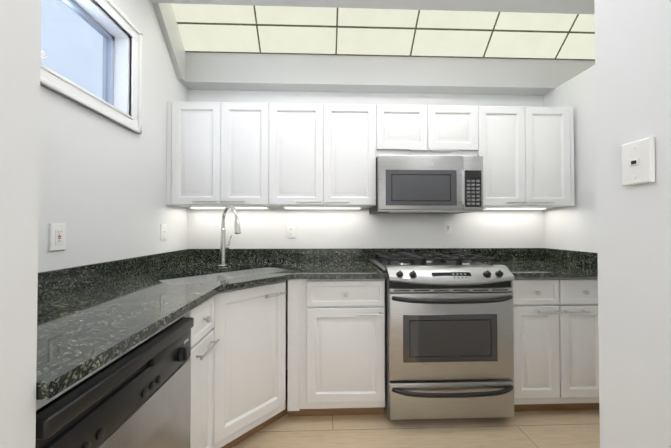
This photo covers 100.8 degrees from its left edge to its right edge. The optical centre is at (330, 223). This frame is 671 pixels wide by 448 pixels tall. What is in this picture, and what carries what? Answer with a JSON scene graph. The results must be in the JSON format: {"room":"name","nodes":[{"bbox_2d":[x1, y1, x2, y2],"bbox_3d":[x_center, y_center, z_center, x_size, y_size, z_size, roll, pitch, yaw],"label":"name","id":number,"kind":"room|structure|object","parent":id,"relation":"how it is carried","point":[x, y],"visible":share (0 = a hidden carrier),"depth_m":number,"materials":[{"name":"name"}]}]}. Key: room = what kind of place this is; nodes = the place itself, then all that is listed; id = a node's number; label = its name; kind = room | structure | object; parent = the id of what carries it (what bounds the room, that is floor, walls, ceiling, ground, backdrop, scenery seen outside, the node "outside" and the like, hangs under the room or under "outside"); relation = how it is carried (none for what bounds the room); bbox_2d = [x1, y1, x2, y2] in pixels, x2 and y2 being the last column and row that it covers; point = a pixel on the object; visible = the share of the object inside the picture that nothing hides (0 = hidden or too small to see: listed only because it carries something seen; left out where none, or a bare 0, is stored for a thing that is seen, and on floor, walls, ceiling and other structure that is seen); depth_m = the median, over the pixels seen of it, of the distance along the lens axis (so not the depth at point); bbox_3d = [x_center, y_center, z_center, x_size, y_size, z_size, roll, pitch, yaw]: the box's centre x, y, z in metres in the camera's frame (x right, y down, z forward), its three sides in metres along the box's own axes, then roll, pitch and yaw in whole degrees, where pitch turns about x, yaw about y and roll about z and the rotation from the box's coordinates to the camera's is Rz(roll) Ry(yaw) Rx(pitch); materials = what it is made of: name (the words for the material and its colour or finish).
{"room":"kitchen","nodes":[
{"label":"kitchen","id":0,"kind":"room"},
{"bbox_2d":[0,0,40,447],"bbox_3d":[-1.494,-0.157,-0.901,2.025,2.668,2.740,0,-1,-2],"label":"wall","id":1,"kind":"structure","parent":0,"point":[20,44],"depth_m":0.47,"materials":[{"name":"paint"}]},
{"bbox_2d":[38,0,187,271],"bbox_3d":[-1.241,-0.719,1.390,0.150,3.850,2.090,0,-1,-2],"label":"wall","id":2,"kind":"structure","parent":0,"point":[102,188],"depth_m":1.49,"materials":[{"name":"paint"}]},
{"bbox_2d":[49,223,65,250],"bbox_3d":[-1.153,0.056,1.173,0.009,0.115,0.070,0,-1,-2],"label":"electrical outlet","id":3,"kind":"object","parent":2,"relation":"attached to","point":[57,237],"visible":1,"depth_m":1.17,"materials":[{"name":"white plastic"}]},
{"bbox_2d":[40,0,142,133],"bbox_3d":[-1.208,-0.860,1.138,0.159,0.615,1.090,0,-1,-2],"label":"window unit","id":4,"kind":"structure","parent":2,"relation":"in","point":[117,28],"depth_m":1.57,"materials":[{"name":"white paint"}]},
{"bbox_2d":[160,224,166,240],"bbox_3d":[-1.175,0.059,1.956,0.016,0.115,0.070,0,-1,-2],"label":"light switch","id":5,"kind":"object","parent":2,"relation":"attached to","point":[163,231],"visible":1,"depth_m":1.95,"materials":[{"name":"white plastic"}]},
{"bbox_2d":[152,3,185,81],"bbox_3d":[-1.163,-1.433,1.942,0.040,0.610,0.513,0,-1,-2],"label":"beam","id":6,"kind":"structure","parent":2,"relation":"attached to","point":[166,18],"depth_m":2.02,"materials":[{"name":"paint"}]},
{"bbox_2d":[58,0,594,13],"bbox_3d":[0.021,-2.073,-0.162,5.100,1.182,4.070,0,-1,-2],"label":"ceiling","id":7,"kind":"structure","parent":0,"point":[560,6],"depth_m":1.84,"materials":[{"name":"paint"}]},
{"bbox_2d":[171,3,594,58],"bbox_3d":[0.607,-1.569,2.076,3.583,0.407,0.407,0,-1,-2],"label":"ceiling panel","id":8,"kind":"object","parent":7,"relation":"attached to","point":[273,39],"visible":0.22,"depth_m":2.14,"materials":[{"name":"white plastic"}]},
{"bbox_2d":[177,6,594,59],"bbox_3d":[0.626,-1.550,2.072,3.545,0.374,0.374,0,-1,-2],"label":"grid","id":9,"kind":"object","parent":8,"relation":"attached to","point":[415,29],"visible":0.85,"depth_m":2.15,"materials":[{"name":"brown metal"}]},
{"bbox_2d":[187,90,544,369],"bbox_3d":[0.569,0.049,2.425,3.835,2.342,0.120,0,-1,-2],"label":"wall","id":10,"kind":"structure","parent":0,"point":[324,228],"depth_m":2.36,"materials":[{"name":"paint"}]},
{"bbox_2d":[166,101,269,207],"bbox_3d":[-0.824,-0.510,2.166,0.730,0.747,0.318,0,-1,-2],"label":"upper cabinet","id":11,"kind":"object","parent":10,"relation":"attached to","point":[234,154],"depth_m":2.01,"materials":[{"name":"white wood"}]},
{"bbox_2d":[190,207,268,208],"bbox_3d":[-0.815,-0.129,2.247,0.613,0.012,0.062,0,-1,-2],"label":"under-cabinet light","id":12,"kind":"object","parent":11,"relation":"attached to","point":[224,207],"visible":0.75,"depth_m":2.22,"materials":[{"name":"white plastic"}]},
{"bbox_2d":[287,224,294,237],"bbox_3d":[-0.336,0.061,2.329,0.070,0.115,0.010,0,-1,-2],"label":"electrical outlet","id":13,"kind":"object","parent":10,"relation":"attached to","point":[290,230],"visible":1,"depth_m":2.33,"materials":[{"name":"white plastic"}]},
{"bbox_2d":[270,103,377,207],"bbox_3d":[-0.065,-0.510,2.191,0.789,0.747,0.318,0,-1,-2],"label":"upper cabinet","id":14,"kind":"object","parent":10,"relation":"attached to","point":[322,155],"depth_m":2.03,"materials":[{"name":"white wood"}]},
{"bbox_2d":[284,207,360,208],"bbox_3d":[-0.069,-0.128,2.271,0.623,0.012,0.062,0,-1,-2],"label":"under-cabinet light","id":15,"kind":"object","parent":14,"relation":"attached to","point":[322,207],"visible":0.98,"depth_m":2.24,"materials":[{"name":"white plastic"}]},
{"bbox_2d":[378,104,429,155],"bbox_3d":[0.522,-0.689,2.212,0.385,0.388,0.318,0,-1,-2],"label":"upper cabinet","id":16,"kind":"object","parent":10,"relation":"attached to","point":[402,129],"depth_m":2.06,"materials":[{"name":"white wood"}]},
{"bbox_2d":[370,155,482,213],"bbox_3d":[0.710,-0.289,2.150,0.756,0.404,0.444,0,-1,-2],"label":"microwave","id":17,"kind":"object","parent":16,"relation":"attached to","point":[409,184],"visible":0.98,"depth_m":1.97,"materials":[{"name":"silver metal"}]},
{"bbox_2d":[444,221,451,233],"bbox_3d":[1.001,0.032,2.373,0.070,0.115,0.009,0,-1,-2],"label":"electrical outlet","id":18,"kind":"object","parent":10,"relation":"attached to","point":[447,227],"visible":1,"depth_m":2.37,"materials":[{"name":"white plastic"}]},
{"bbox_2d":[430,105,481,155],"bbox_3d":[0.906,-0.689,2.225,0.384,0.388,0.318,0,-1,-2],"label":"upper cabinet","id":19,"kind":"object","parent":10,"relation":"attached to","point":[454,130],"depth_m":2.07,"materials":[{"name":"white wood"}]},
{"bbox_2d":[482,106,574,207],"bbox_3d":[1.466,-0.509,2.241,0.736,0.747,0.318,0,-1,-2],"label":"upper cabinet","id":20,"kind":"object","parent":10,"relation":"attached to","point":[528,152],"depth_m":2.08,"materials":[{"name":"white wood"}]},
{"bbox_2d":[483,208,546,209],"bbox_3d":[1.530,-0.128,2.323,0.520,0.012,0.062,0,-1,-2],"label":"under-cabinet light","id":21,"kind":"object","parent":20,"relation":"attached to","point":[514,208],"visible":0.85,"depth_m":2.30,"materials":[{"name":"white plastic"}]},
{"bbox_2d":[181,52,594,94],"bbox_3d":[0.571,-1.242,2.378,3.835,0.238,0.248,0,-1,-2],"label":"ceiling soffit","id":22,"kind":"structure","parent":0,"point":[323,73],"depth_m":2.26,"materials":[{"name":"paint"}]},
{"bbox_2d":[232,370,599,447],"bbox_3d":[0.109,1.216,0.164,5.300,0.050,4.800,0,-1,-2],"label":"floor","id":23,"kind":"structure","parent":0,"point":[555,429],"depth_m":1.61,"materials":[{"name":"beige tile"}]},
{"bbox_2d":[35,317,193,447],"bbox_3d":[-0.829,0.780,0.781,0.630,0.838,0.591,0,-1,-2],"label":"dishwasher","id":24,"kind":"object","parent":23,"relation":"on","point":[138,396],"visible":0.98,"depth_m":0.76,"materials":[{"name":"silver metal"}]},
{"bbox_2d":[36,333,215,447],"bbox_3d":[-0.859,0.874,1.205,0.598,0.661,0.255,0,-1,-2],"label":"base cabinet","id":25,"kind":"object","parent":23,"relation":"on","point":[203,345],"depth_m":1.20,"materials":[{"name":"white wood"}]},
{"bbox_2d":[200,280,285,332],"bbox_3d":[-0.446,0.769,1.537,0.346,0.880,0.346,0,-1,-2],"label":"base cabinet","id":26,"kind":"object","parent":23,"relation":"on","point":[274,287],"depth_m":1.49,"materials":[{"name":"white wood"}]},
{"bbox_2d":[208,281,286,447],"bbox_3d":[-0.433,0.778,1.525,0.323,0.862,0.323,0,-1,-2],"label":"base cabinet","id":27,"kind":"object","parent":23,"relation":"on","point":[249,328],"depth_m":1.50,"materials":[{"name":"white wood"}]},
{"bbox_2d":[288,279,384,415],"bbox_3d":[0.026,0.775,2.012,0.599,0.880,0.648,0,-1,-2],"label":"base cabinet","id":28,"kind":"object","parent":23,"relation":"on","point":[336,346],"depth_m":1.69,"materials":[{"name":"white wood"}]},
{"bbox_2d":[36,256,299,399],"bbox_3d":[-0.684,0.260,1.393,0.960,0.132,1.800,0,-1,-2],"label":"countertop","id":29,"kind":"structure","parent":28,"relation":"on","point":[91,318],"depth_m":1.04,"materials":[{"name":"stone"}]},
{"bbox_2d":[160,267,288,301],"bbox_3d":[-0.610,0.421,1.739,0.462,0.179,0.872,-1,-1,43],"label":"sink","id":30,"kind":"object","parent":29,"relation":"in","point":[212,277],"visible":0.06,"depth_m":1.84,"materials":[{"name":"metal"}]},
{"bbox_2d":[368,252,513,419],"bbox_3d":[0.713,0.720,1.962,0.780,0.988,0.738,0,-1,-2],"label":"range","id":31,"kind":"object","parent":23,"relation":"on","point":[449,342],"visible":0.98,"depth_m":1.65,"materials":[{"name":"silver metal"}]},
{"bbox_2d":[510,277,598,410],"bbox_3d":[1.411,0.775,2.057,0.638,0.880,0.648,0,-1,-2],"label":"base cabinet","id":32,"kind":"object","parent":23,"relation":"on","point":[555,320],"depth_m":1.74,"materials":[{"name":"white wood"}]},
{"bbox_2d":[145,248,597,278],"bbox_3d":[0.340,0.268,2.010,3.046,0.132,0.686,0,-1,-2],"label":"countertop","id":33,"kind":"structure","parent":32,"relation":"on","point":[317,263],"depth_m":2.21,"materials":[{"name":"stone"}]},
{"bbox_2d":[219,205,240,266],"bbox_3d":[-0.705,0.085,1.942,0.198,0.435,0.220,0,-1,-2],"label":"faucet","id":34,"kind":"object","parent":33,"relation":"on","point":[223,245],"visible":1,"depth_m":1.98,"materials":[{"name":"silver metal"}]},
{"bbox_2d":[543,65,597,252],"bbox_3d":[2.143,0.040,1.718,0.535,2.342,1.637,0,-1,-2],"label":"wall","id":35,"kind":"structure","parent":0,"point":[573,228],"depth_m":2.07,"materials":[{"name":"paint"}]},
{"bbox_2d":[594,0,670,447],"bbox_3d":[1.729,-0.154,-0.640,1.716,2.668,3.053,0,-1,-2],"label":"wall","id":36,"kind":"structure","parent":0,"point":[633,67],"depth_m":0.76,"materials":[{"name":"paint"}]},
{"bbox_2d":[622,137,654,185],"bbox_3d":[0.814,-0.164,0.741,0.019,0.115,0.070,0,-1,-2],"label":"phone jack","id":37,"kind":"object","parent":36,"relation":"attached to","point":[638,161],"visible":1,"depth_m":0.73,"materials":[{"name":"white plastic"}]},
{"label":"outside","id":38,"kind":"structure","parent":0,"visible":0},
{"bbox_2d":[41,0,102,98],"bbox_3d":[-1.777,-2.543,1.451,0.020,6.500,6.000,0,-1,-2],"label":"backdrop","id":39,"kind":"structure","parent":38,"point":[70,50],"depth_m":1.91,"materials":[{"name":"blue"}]}
]}

